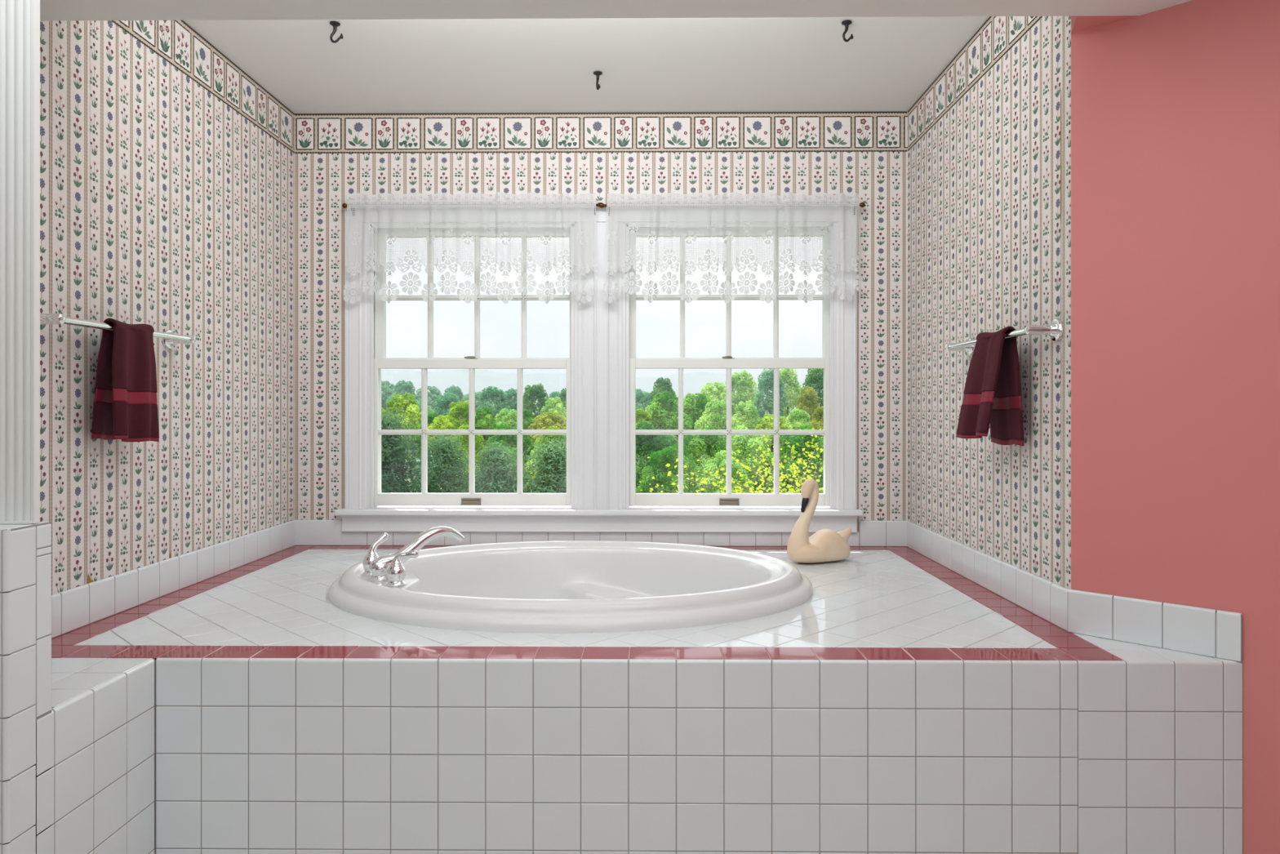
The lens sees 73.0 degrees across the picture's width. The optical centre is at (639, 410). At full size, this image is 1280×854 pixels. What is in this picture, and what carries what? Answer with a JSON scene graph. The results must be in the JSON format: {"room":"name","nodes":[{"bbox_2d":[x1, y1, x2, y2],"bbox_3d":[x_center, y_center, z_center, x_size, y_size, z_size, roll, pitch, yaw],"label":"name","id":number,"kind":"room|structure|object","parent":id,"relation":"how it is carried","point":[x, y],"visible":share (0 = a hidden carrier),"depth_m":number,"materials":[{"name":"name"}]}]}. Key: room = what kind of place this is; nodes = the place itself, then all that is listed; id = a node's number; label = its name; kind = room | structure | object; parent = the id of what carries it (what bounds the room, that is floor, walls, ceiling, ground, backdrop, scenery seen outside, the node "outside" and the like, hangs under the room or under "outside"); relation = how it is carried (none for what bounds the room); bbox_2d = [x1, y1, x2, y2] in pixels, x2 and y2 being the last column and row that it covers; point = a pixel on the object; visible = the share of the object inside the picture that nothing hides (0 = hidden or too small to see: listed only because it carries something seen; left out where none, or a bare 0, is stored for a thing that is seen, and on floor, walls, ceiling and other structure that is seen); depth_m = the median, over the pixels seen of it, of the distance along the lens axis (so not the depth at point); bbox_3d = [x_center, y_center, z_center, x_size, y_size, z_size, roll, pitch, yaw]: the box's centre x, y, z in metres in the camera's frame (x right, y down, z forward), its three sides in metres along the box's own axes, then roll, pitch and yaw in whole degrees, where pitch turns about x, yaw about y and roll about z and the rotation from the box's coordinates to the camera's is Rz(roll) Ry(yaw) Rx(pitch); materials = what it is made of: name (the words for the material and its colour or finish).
{"room":"bathroom","nodes":[
{"label":"bathroom","id":0,"kind":"room"},
{"bbox_2d":[0,521,51,853],"bbox_3d":[-1.798,0.670,1.600,1.352,0.919,0.116,0,0,1],"label":"wall","id":1,"kind":"structure","parent":0,"point":[25,549],"depth_m":1.57,"materials":[{"name":"white tile"}]},
{"bbox_2d":[0,0,39,524],"bbox_3d":[-1.723,-0.377,1.624,1.220,1.176,0.026,0,0,1],"label":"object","id":2,"kind":"structure","parent":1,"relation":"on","point":[20,20],"depth_m":1.61,"materials":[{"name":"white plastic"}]},
{"bbox_2d":[40,18,294,661],"bbox_3d":[-1.532,-0.270,2.725,0.112,2.800,2.098,0,0,1],"label":"wall","id":3,"kind":"structure","parent":0,"point":[167,171],"depth_m":2.70,"materials":[{"name":"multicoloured paper"}]},
{"bbox_2d":[40,313,195,349],"bbox_3d":[-1.437,-0.222,2.403,0.087,0.063,0.668,0,0,1],"label":"towel bar","id":4,"kind":"object","parent":3,"relation":"attached to","point":[169,339],"visible":0.69,"depth_m":2.26,"materials":[{"name":"silver metal"}]},
{"bbox_2d":[91,318,159,442],"bbox_3d":[-1.414,-0.079,2.378,0.100,0.336,0.217,0,0,-2],"label":"hand towel","id":5,"kind":"object","parent":4,"relation":"hanging from","point":[125,406],"visible":0.98,"depth_m":2.36,"materials":[{"name":"red fabric"}]},
{"bbox_2d":[51,520,295,638],"bbox_3d":[-1.474,0.518,2.670,0.008,0.108,1.990,0,0,1],"label":"trim","id":6,"kind":"structure","parent":3,"relation":"attached to","point":[77,607],"depth_m":2.64,"materials":[{"name":"white tile"}]},
{"bbox_2d":[183,16,989,113],"bbox_3d":[-0.177,-1.299,2.978,2.796,0.080,1.683,0,0,1],"label":"ceiling","id":7,"kind":"structure","parent":0,"point":[726,64],"depth_m":3.12,"materials":[{"name":"white paint"}]},
{"bbox_2d":[329,21,343,43],"bbox_3d":[-0.985,-1.226,2.811,0.044,0.066,0.033,0,0,1],"label":"ceiling hook","id":8,"kind":"object","parent":7,"relation":"attached to","point":[335,24],"visible":1,"depth_m":2.81,"materials":[{"name":"black metal"}]},
{"bbox_2d":[593,71,602,89],"bbox_3d":[-0.156,-1.226,3.229,0.033,0.066,0.044,0,0,9],"label":"ceiling hook","id":9,"kind":"object","parent":7,"relation":"attached to","point":[597,73],"visible":1,"depth_m":3.21,"materials":[{"name":"black metal"}]},
{"bbox_2d":[841,19,853,41],"bbox_3d":[0.674,-1.226,2.806,0.044,0.066,0.033,0,0,-28],"label":"ceiling hook","id":10,"kind":"object","parent":7,"relation":"attached to","point":[847,22],"visible":1,"depth_m":2.80,"materials":[{"name":"black metal"}]},
{"bbox_2d":[294,111,907,532],"bbox_3d":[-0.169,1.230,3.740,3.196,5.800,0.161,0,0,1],"label":"wall","id":11,"kind":"structure","parent":0,"point":[337,156],"depth_m":3.66,"materials":[{"name":"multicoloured paper"}]},
{"bbox_2d":[366,222,577,508],"bbox_3d":[-0.711,-0.189,3.759,0.900,1.233,0.194,0,0,1],"label":"window","id":12,"kind":"structure","parent":11,"relation":"in","point":[376,359],"depth_m":3.69,"materials":[{"name":"white paint"}]},
{"bbox_2d":[342,202,602,215],"bbox_3d":[-0.699,-0.845,3.626,1.092,0.047,0.046,0,0,1],"label":"curtain rod","id":13,"kind":"object","parent":11,"relation":"attached to","point":[344,205],"visible":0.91,"depth_m":3.61,"materials":[{"name":"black metal"}]},
{"bbox_2d":[343,191,597,303],"bbox_3d":[-0.704,-0.674,3.586,1.059,0.463,0.038,0,0,1],"label":"lace valance","id":14,"kind":"object","parent":13,"relation":"hanging from","point":[469,195],"visible":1,"depth_m":3.60,"materials":[{"name":"white fabric"}]},
{"bbox_2d":[333,508,863,515],"bbox_3d":[-0.175,0.428,3.640,2.210,0.024,0.071,0,0,1],"label":"trim","id":15,"kind":"structure","parent":11,"relation":"attached to","point":[371,512],"depth_m":3.61,"materials":[{"name":"white paint"}]},
{"bbox_2d":[340,515,857,532],"bbox_3d":[-0.174,0.476,3.643,2.169,0.072,0.034,0,0,1],"label":"trim","id":16,"kind":"structure","parent":11,"relation":"attached to","point":[349,522],"depth_m":3.64,"materials":[{"name":"white tile"}]},
{"bbox_2d":[344,206,857,509],"bbox_3d":[-0.169,-0.226,3.650,2.165,1.283,0.020,0,0,1],"label":"trim","id":17,"kind":"structure","parent":11,"relation":"attached to","point":[599,322],"depth_m":3.65,"materials":[{"name":"white paint"}]},
{"bbox_2d":[294,520,906,546],"bbox_3d":[-0.170,0.518,3.656,2.596,0.108,0.008,0,0,1],"label":"trim","id":18,"kind":"structure","parent":11,"relation":"attached to","point":[308,532],"depth_m":3.65,"materials":[{"name":"white tile"}]},
{"bbox_2d":[622,221,836,509],"bbox_3d":[0.379,-0.189,3.747,0.910,1.233,0.194,0,0,1],"label":"window","id":19,"kind":"structure","parent":11,"relation":"in","point":[631,500],"depth_m":3.67,"materials":[{"name":"white paint"}]},
{"bbox_2d":[600,202,865,215],"bbox_3d":[0.384,-0.843,3.614,1.103,0.047,0.046,0,0,1],"label":"curtain rod","id":20,"kind":"object","parent":11,"relation":"attached to","point":[862,204],"visible":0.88,"depth_m":3.60,"materials":[{"name":"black metal"}]},
{"bbox_2d":[603,191,861,303],"bbox_3d":[0.380,-0.673,3.575,1.068,0.461,0.038,0,0,1],"label":"lace valance","id":21,"kind":"object","parent":20,"relation":"hanging from","point":[779,200],"visible":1,"depth_m":3.59,"materials":[{"name":"white fabric"}]},
{"bbox_2d":[40,0,1191,20],"bbox_3d":[0.258,-1.149,-0.235,5.680,0.361,4.735,0,0,1],"label":"ceiling","id":22,"kind":"structure","parent":0,"point":[50,10],"depth_m":2.08,"materials":[{"name":"white paint"}]},
{"bbox_2d":[907,15,1071,589],"bbox_3d":[1.176,-0.270,2.991,0.112,2.800,1.510,0,0,1],"label":"wall","id":23,"kind":"structure","parent":0,"point":[989,139],"depth_m":2.72,"materials":[{"name":"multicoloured paper"}]},
{"bbox_2d":[906,520,1068,631],"bbox_3d":[1.117,0.518,2.937,0.008,0.108,1.402,0,0,1],"label":"trim","id":24,"kind":"structure","parent":23,"relation":"attached to","point":[1047,600],"depth_m":2.69,"materials":[{"name":"white tile"}]},
{"bbox_2d":[945,318,1063,356],"bbox_3d":[1.074,-0.214,2.617,0.087,0.063,0.683,0,0,1],"label":"towel bar","id":25,"kind":"object","parent":23,"relation":"attached to","point":[1055,330],"visible":0.96,"depth_m":2.31,"materials":[{"name":"silver metal"}]},
{"bbox_2d":[955,326,1023,445],"bbox_3d":[1.033,-0.068,2.569,0.124,0.341,0.257,0,0,1],"label":"hand towel","id":26,"kind":"object","parent":25,"relation":"hanging from","point":[992,393],"visible":0.98,"depth_m":2.53,"materials":[{"name":"red fabric"}]},
{"bbox_2d":[1071,0,1279,853],"bbox_3d":[2.094,-0.069,1.306,0.099,2.398,2.701,0,0,-44],"label":"wall","id":27,"kind":"structure","parent":0,"point":[1175,109],"depth_m":2.06,"materials":[{"name":"pink paint"}]},
{"bbox_2d":[1071,15,1135,34],"bbox_3d":[1.149,-0.994,2.180,0.153,0.048,0.113,0,0,1],"label":"trim","id":28,"kind":"structure","parent":27,"relation":"attached to","point":[1082,23],"depth_m":2.16,"materials":[{"name":"pink paint"}]},
{"bbox_2d":[1067,588,1242,662],"bbox_3d":[1.238,0.517,2.103,0.008,0.110,0.376,0,0,-44],"label":"trim","id":29,"kind":"structure","parent":27,"relation":"attached to","point":[1201,631],"depth_m":2.09,"materials":[{"name":"white tile"}]},
{"bbox_3d":[0.266,1.170,0.606,5.680,0.080,6.418,0,0,1],"label":"floor","id":30,"kind":"structure","parent":0,"visible":0},
{"bbox_2d":[33,545,1243,853],"bbox_3d":[-0.049,0.851,2.625,2.858,0.558,2.068,0,0,1],"label":"platform","id":31,"kind":"object","parent":30,"relation":"on","point":[908,705],"visible":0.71,"depth_m":1.99,"materials":[{"name":"white tile"}]},
{"bbox_2d":[328,540,813,633],"bbox_3d":[-0.216,0.725,2.807,1.557,0.450,1.200,0,0,1],"label":"bathtub","id":32,"kind":"object","parent":31,"relation":"on","point":[550,586],"visible":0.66,"depth_m":2.92,"materials":[{"name":"white ceramic"}]},
{"bbox_2d":[362,526,464,586],"bbox_3d":[-0.698,0.444,2.669,0.316,0.146,0.245,0,0,-14],"label":"tub faucet","id":33,"kind":"object","parent":32,"relation":"on","point":[390,567],"visible":1,"depth_m":2.67,"materials":[{"name":"silver metal"}]},
{"bbox_2d":[786,478,851,563],"bbox_3d":[0.685,0.415,3.280,0.283,0.314,0.138,0,0,-23],"label":"ornament","id":34,"kind":"object","parent":31,"relation":"on","point":[824,545],"visible":1,"depth_m":3.23,"materials":[{"name":"beige ceramic"}]},
{"label":"outside","id":35,"kind":"structure","parent":0,"visible":0},
{"bbox_2d":[381,394,822,493],"bbox_3d":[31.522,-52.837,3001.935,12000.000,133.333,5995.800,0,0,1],"label":"ground","id":36,"kind":"structure","parent":35,"point":[684,395],"depth_m":271.47,"materials":[{"name":"green plant"}]},
{"bbox_2d":[381,407,394,436],"bbox_3d":[-27.490,7.336,90.321,4.185,15.440,4.284,0,0,-14],"label":"tree","id":37,"kind":"object","parent":36,"relation":"on","point":[382,410],"visible":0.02,"depth_m":90.32,"materials":[{"name":"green plant"}]},
{"bbox_2d":[381,380,396,411],"bbox_3d":[-98.323,15.953,331.199,14.940,55.122,15.293,0,0,-26],"label":"tree","id":38,"kind":"object","parent":36,"relation":"on","point":[386,390],"visible":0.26,"depth_m":327.57,"materials":[{"name":"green plant"}]},
{"bbox_2d":[385,379,416,409],"bbox_3d":[-87.584,13.708,320.866,13.622,50.556,13.248,0,0,36],"label":"tree","id":39,"kind":"object","parent":36,"relation":"on","point":[401,388],"visible":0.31,"depth_m":319.83,"materials":[{"name":"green plant"}]},
{"bbox_2d":[386,391,428,467],"bbox_3d":[-26.280,10.184,95.351,6.617,24.560,6.436,0,0,-38],"label":"tree","id":40,"kind":"object","parent":36,"relation":"on","point":[402,402],"visible":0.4,"depth_m":94.22,"materials":[{"name":"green plant"}]},
{"bbox_2d":[395,399,432,469],"bbox_3d":[-49.799,20.915,190.758,13.089,47.177,12.787,0,0,-2],"label":"tree","id":41,"kind":"object","parent":36,"relation":"on","point":[419,402],"visible":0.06,"depth_m":189.26,"materials":[{"name":"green plant"}]},
{"bbox_2d":[381,408,452,493],"bbox_3d":[-12.009,17.100,39.890,8.666,34.721,9.913,0,0,42],"label":"tree","id":42,"kind":"object","parent":36,"relation":"on","point":[391,455],"visible":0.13,"depth_m":39.62,"materials":[{"name":"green plant"}]},
{"bbox_2d":[412,410,438,464],"bbox_3d":[-22.465,6.814,92.175,3.517,13.605,3.704,0,0,39],"label":"tree","id":43,"kind":"object","parent":36,"relation":"on","point":[431,416],"visible":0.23,"depth_m":91.69,"materials":[{"name":"green plant"}]},
{"bbox_2d":[413,385,442,413],"bbox_3d":[-76.297,15.562,310.930,13.276,48.983,13.590,0,0,36],"label":"tree","id":44,"kind":"object","parent":36,"relation":"on","point":[433,394],"visible":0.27,"depth_m":309.16,"materials":[{"name":"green plant"}]},
{"bbox_2d":[399,427,480,493],"bbox_3d":[-8.793,14.895,38.083,7.109,28.374,7.783,0,0,-3],"label":"tree","id":45,"kind":"object","parent":36,"relation":"on","point":[445,451],"visible":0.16,"depth_m":37.64,"materials":[{"name":"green plant"}]},
{"bbox_2d":[427,414,459,490],"bbox_3d":[-19.021,7.026,84.235,3.597,13.273,3.682,0,0,-20],"label":"tree","id":46,"kind":"object","parent":36,"relation":"on","point":[442,423],"visible":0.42,"depth_m":83.47,"materials":[{"name":"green plant"}]},
{"bbox_2d":[427,391,467,450],"bbox_3d":[-40.200,16.399,180.456,10.727,40.933,11.029,0,0,-13],"label":"tree","id":47,"kind":"object","parent":36,"relation":"on","point":[442,408],"visible":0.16,"depth_m":178.97,"materials":[{"name":"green plant"}]},
{"bbox_2d":[435,384,468,406],"bbox_3d":[-65.047,14.749,300.698,12.420,47.397,12.770,0,0,-25],"label":"tree","id":48,"kind":"object","parent":36,"relation":"on","point":[454,389],"visible":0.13,"depth_m":300.16,"materials":[{"name":"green plant"}]},
{"bbox_2d":[427,424,488,493],"bbox_3d":[-11.398,9.902,56.045,4.410,18.016,4.417,0,0,41],"label":"tree","id":49,"kind":"object","parent":36,"relation":"on","point":[477,443],"visible":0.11,"depth_m":55.55,"materials":[{"name":"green plant"}]},
{"bbox_2d":[447,399,482,450],"bbox_3d":[-19.935,8.260,96.124,5.154,18.929,4.894,0,0,-42],"label":"tree","id":50,"kind":"object","parent":36,"relation":"on","point":[461,411],"visible":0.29,"depth_m":95.40,"materials":[{"name":"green plant"}]},
{"bbox_2d":[464,391,483,414],"bbox_3d":[-61.216,14.507,320.857,12.024,43.339,11.747,0,0,-12],"label":"tree","id":51,"kind":"object","parent":36,"relation":"on","point":[477,393],"visible":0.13,"depth_m":317.96,"materials":[{"name":"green plant"}]},
{"bbox_2d":[475,407,498,445],"bbox_3d":[-16.648,6.214,92.218,3.560,13.214,3.463,0,0,-23],"label":"tree","id":52,"kind":"object","parent":36,"relation":"on","point":[486,423],"visible":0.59,"depth_m":91.56,"materials":[{"name":"green plant"}]},
{"bbox_2d":[475,385,511,435],"bbox_3d":[-32.186,11.293,190.391,9.180,33.718,8.717,0,0,25],"label":"tree","id":53,"kind":"object","parent":36,"relation":"on","point":[497,397],"visible":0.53,"depth_m":189.21,"materials":[{"name":"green plant"}]},
{"bbox_2d":[455,438,539,493],"bbox_3d":[-6.112,13.943,36.222,6.381,25.568,7.299,0,0,-36],"label":"tree","id":54,"kind":"object","parent":36,"relation":"on","point":[494,472],"visible":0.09,"depth_m":35.62,"materials":[{"name":"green plant"}]},
{"bbox_2d":[497,387,516,413],"bbox_3d":[-29.718,10.467,200.323,8.280,31.598,8.514,0,0,-25],"label":"tree","id":55,"kind":"object","parent":36,"relation":"on","point":[513,402],"visible":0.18,"depth_m":198.75,"materials":[{"name":"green plant"}]},
{"bbox_2d":[483,422,533,492],"bbox_3d":[-8.651,10.642,58.038,4.850,19.567,5.047,0,0,31],"label":"tree","id":56,"kind":"object","parent":36,"relation":"on","point":[510,439],"visible":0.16,"depth_m":57.66,"materials":[{"name":"green plant"}]},
{"bbox_2d":[495,408,525,446],"bbox_3d":[-14.435,7.541,94.127,4.244,15.751,4.128,0,0,26],"label":"tree","id":57,"kind":"object","parent":36,"relation":"on","point":[510,418],"visible":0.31,"depth_m":93.82,"materials":[{"name":"green plant"}]},
{"bbox_2d":[515,408,536,449],"bbox_3d":[-12.100,4.760,92.177,2.716,9.977,2.579,0,0,-29],"label":"tree","id":58,"kind":"object","parent":36,"relation":"on","point":[530,420],"visible":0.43,"depth_m":91.63,"materials":[{"name":"green plant"}]},
{"bbox_2d":[522,382,548,427],"bbox_3d":[-20.722,9.678,170.089,8.214,30.169,7.799,0,0,-32],"label":"tree","id":59,"kind":"object","parent":36,"relation":"on","point":[528,403],"visible":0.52,"depth_m":168.62,"materials":[{"name":"green plant"}]},
{"bbox_2d":[511,435,566,493],"bbox_3d":[-3.593,15.690,36.882,8.140,29.673,7.435,0,0,-36],"label":"tree","id":60,"kind":"object","parent":36,"relation":"on","point":[550,466],"visible":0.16,"depth_m":36.60,"materials":[{"name":"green plant"}]},
{"bbox_2d":[523,425,566,493],"bbox_3d":[-5.466,9.971,55.947,4.417,18.016,4.410,0,0,-4],"label":"tree","id":61,"kind":"object","parent":36,"relation":"on","point":[552,427],"visible":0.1,"depth_m":55.36,"materials":[{"name":"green plant"}]},
{"bbox_2d":[528,411,566,453],"bbox_3d":[-9.544,9.257,90.153,4.956,18.284,5.073,0,0,41],"label":"tree","id":62,"kind":"object","parent":36,"relation":"on","point":[544,422],"visible":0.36,"depth_m":89.44,"materials":[{"name":"green plant"}]},
{"bbox_2d":[537,396,566,426],"bbox_3d":[-15.028,8.242,150.229,5.805,21.544,5.646,0,0,-27],"label":"tree","id":63,"kind":"object","parent":36,"relation":"on","point":[553,403],"visible":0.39,"depth_m":149.21,"materials":[{"name":"green plant"}]},
{"bbox_2d":[546,391,562,409],"bbox_3d":[-28.741,11.631,300.290,9.558,36.971,10.066,0,0,-41],"label":"tree","id":64,"kind":"object","parent":36,"relation":"on","point":[555,393],"visible":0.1,"depth_m":299.35,"materials":[{"name":"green plant"}]},
{"bbox_2d":[558,387,566,412],"bbox_3d":[-13.468,8.994,170.179,7.529,27.655,7.149,0,0,28],"label":"tree","id":65,"kind":"object","parent":36,"relation":"on","point":[563,399],"visible":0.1,"depth_m":169.32,"materials":[{"name":"green plant"}]},
{"bbox_2d":[635,388,646,407],"bbox_3d":[-1.230,12.669,299.857,11.272,40.631,11.013,0,0,-20],"label":"tree","id":66,"kind":"object","parent":36,"relation":"on","point":[637,389],"visible":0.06,"depth_m":299.21,"materials":[{"name":"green plant"}]},
{"bbox_2d":[635,408,654,473],"bbox_3d":[0.120,6.382,89.996,3.441,13.310,3.624,0,0,-43],"label":"tree","id":67,"kind":"object","parent":36,"relation":"on","point":[646,417],"visible":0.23,"depth_m":89.50,"materials":[{"name":"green plant"}]},
{"bbox_2d":[635,391,655,457],"bbox_3d":[0.464,7.787,159.949,6.192,22.980,6.022,0,0,10],"label":"tree","id":68,"kind":"object","parent":36,"relation":"on","point":[641,402],"visible":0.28,"depth_m":158.99,"materials":[{"name":"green plant"}]},
{"bbox_2d":[635,420,685,492],"bbox_3d":[0.438,9.843,49.886,4.550,18.560,4.543,0,0,14],"label":"tree","id":69,"kind":"object","parent":36,"relation":"on","point":[655,442],"visible":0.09,"depth_m":49.26,"materials":[{"name":"green plant"}]},
{"bbox_2d":[649,377,678,408],"bbox_3d":[4.299,4.578,164.943,5.796,22.118,5.960,0,0,-44],"label":"tree","id":70,"kind":"object","parent":36,"relation":"on","point":[660,386],"visible":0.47,"depth_m":164.07,"materials":[{"name":"green plant"}]},
{"bbox_2d":[639,389,693,454],"bbox_3d":[2.787,9.274,91.966,6.002,22.904,6.171,0,0,-16],"label":"tree","id":71,"kind":"object","parent":36,"relation":"on","point":[658,413],"visible":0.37,"depth_m":90.76,"materials":[{"name":"green plant"}]},
{"bbox_2d":[635,443,704,493],"bbox_3d":[1.313,8.244,39.961,3.337,13.494,3.487,0,0,-10],"label":"tree","id":72,"kind":"object","parent":36,"relation":"on","point":[660,477],"visible":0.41,"depth_m":39.37,"materials":[{"name":"green plant"}]},
{"bbox_2d":[677,392,719,466],"bbox_3d":[6.387,7.975,95.855,5.531,19.936,5.404,0,0,-22],"label":"tree","id":73,"kind":"object","parent":36,"relation":"on","point":[690,408],"visible":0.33,"depth_m":94.84,"materials":[{"name":"green plant"}]},
{"bbox_2d":[683,426,733,493],"bbox_3d":[3.703,9.735,52.020,4.316,17.542,4.555,0,0,31],"label":"tree","id":74,"kind":"object","parent":36,"relation":"on","point":[713,447],"visible":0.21,"depth_m":51.18,"materials":[{"name":"green plant"}]},
{"bbox_2d":[693,382,735,422],"bbox_3d":[14.094,10.156,164.952,8.480,31.286,8.680,0,0,45],"label":"tree","id":75,"kind":"object","parent":36,"relation":"on","point":[709,389],"visible":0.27,"depth_m":163.67,"materials":[{"name":"green plant"}]},
{"bbox_2d":[693,398,738,448],"bbox_3d":[7.345,7.237,83.931,4.426,16.890,4.551,0,0,-21],"label":"tree","id":76,"kind":"object","parent":36,"relation":"on","point":[704,421],"visible":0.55,"depth_m":83.15,"materials":[{"name":"green plant"}]},
{"bbox_2d":[694,449,752,493],"bbox_3d":[3.875,8.277,40.039,3.155,12.869,3.150,0,0,-20],"label":"tree","id":77,"kind":"object","parent":36,"relation":"on","point":[716,464],"visible":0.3,"depth_m":39.40,"materials":[{"name":"green plant"}]},
{"bbox_2d":[639,422,823,493],"bbox_3d":[1.052,2.727,8.981,2.124,5.212,1.940,0,0,1],"label":"sapling","id":78,"kind":"object","parent":36,"relation":"on","point":[794,472],"visible":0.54,"depth_m":8.82,"materials":[{"name":"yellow plant"}]},
{"bbox_2d":[720,369,763,459],"bbox_3d":[18.463,8.240,159.762,8.590,31.549,8.156,0,0,20],"label":"tree","id":79,"kind":"object","parent":36,"relation":"on","point":[746,384],"visible":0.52,"depth_m":158.37,"materials":[{"name":"green plant"}]},
{"bbox_2d":[731,400,761,458],"bbox_3d":[10.947,6.668,89.821,4.014,15.528,4.228,0,0,16],"label":"tree","id":80,"kind":"object","parent":36,"relation":"on","point":[746,411],"visible":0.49,"depth_m":89.16,"materials":[{"name":"green plant"}]},
{"bbox_2d":[731,424,783,493],"bbox_3d":[6.673,10.256,53.956,4.579,18.709,4.587,0,0,9],"label":"tree","id":81,"kind":"object","parent":36,"relation":"on","point":[744,442],"visible":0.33,"depth_m":52.81,"materials":[{"name":"green plant"}]},
{"bbox_2d":[751,368,787,448],"bbox_3d":[22.523,5.549,149.717,6.195,26.410,6.345,0,0,-27],"label":"tree","id":82,"kind":"object","parent":36,"relation":"on","point":[767,382],"visible":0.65,"depth_m":148.70,"materials":[{"name":"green plant"}]},
{"bbox_2d":[750,413,791,454],"bbox_3d":[12.756,7.858,83.893,4.111,15.169,4.208,0,0,26],"label":"tree","id":83,"kind":"object","parent":36,"relation":"on","point":[765,424],"visible":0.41,"depth_m":83.27,"materials":[{"name":"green plant"}]},
{"bbox_2d":[772,368,801,468],"bbox_3d":[26.377,5.346,154.623,6.401,27.290,6.557,0,0,38],"label":"tree","id":84,"kind":"object","parent":36,"relation":"on","point":[786,375],"visible":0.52,"depth_m":153.36,"materials":[{"name":"green plant"}]},
{"bbox_2d":[753,423,823,493],"bbox_3d":[9.566,10.879,51.781,5.172,20.049,4.969,0,0,36],"label":"tree","id":85,"kind":"object","parent":36,"relation":"on","point":[792,439],"visible":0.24,"depth_m":50.94,"materials":[{"name":"green plant"}]},
{"bbox_2d":[786,408,811,473],"bbox_3d":[16.147,6.240,87.850,3.543,13.014,3.364,0,0,27],"label":"tree","id":86,"kind":"object","parent":36,"relation":"on","point":[797,416],"visible":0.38,"depth_m":87.42,"materials":[{"name":"green plant"}]},
{"bbox_2d":[795,385,822,448],"bbox_3d":[23.242,4.547,119.805,3.754,16.006,3.845,0,0,-16],"label":"tree","id":87,"kind":"object","parent":36,"relation":"on","point":[802,404],"visible":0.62,"depth_m":119.13,"materials":[{"name":"green plant"}]},
{"bbox_2d":[796,368,823,473],"bbox_3d":[28.533,5.913,139.811,6.483,27.637,6.640,0,0,9],"label":"tree","id":88,"kind":"object","parent":36,"relation":"on","point":[816,379],"visible":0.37,"depth_m":138.60,"materials":[{"name":"green plant"}]},
{"bbox_2d":[807,406,823,451],"bbox_3d":[16.984,5.855,79.798,3.262,12.620,3.436,0,0,-22],"label":"tree","id":89,"kind":"object","parent":36,"relation":"on","point":[815,423],"visible":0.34,"depth_m":79.40,"materials":[{"name":"green plant"}]},
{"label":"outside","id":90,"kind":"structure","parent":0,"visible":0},
{"bbox_2d":[381,368,822,394],"bbox_3d":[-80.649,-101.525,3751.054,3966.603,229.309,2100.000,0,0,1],"label":"sky","id":91,"kind":"structure","parent":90,"point":[693,383],"depth_m":3925.42,"materials":[{"name":"white"}]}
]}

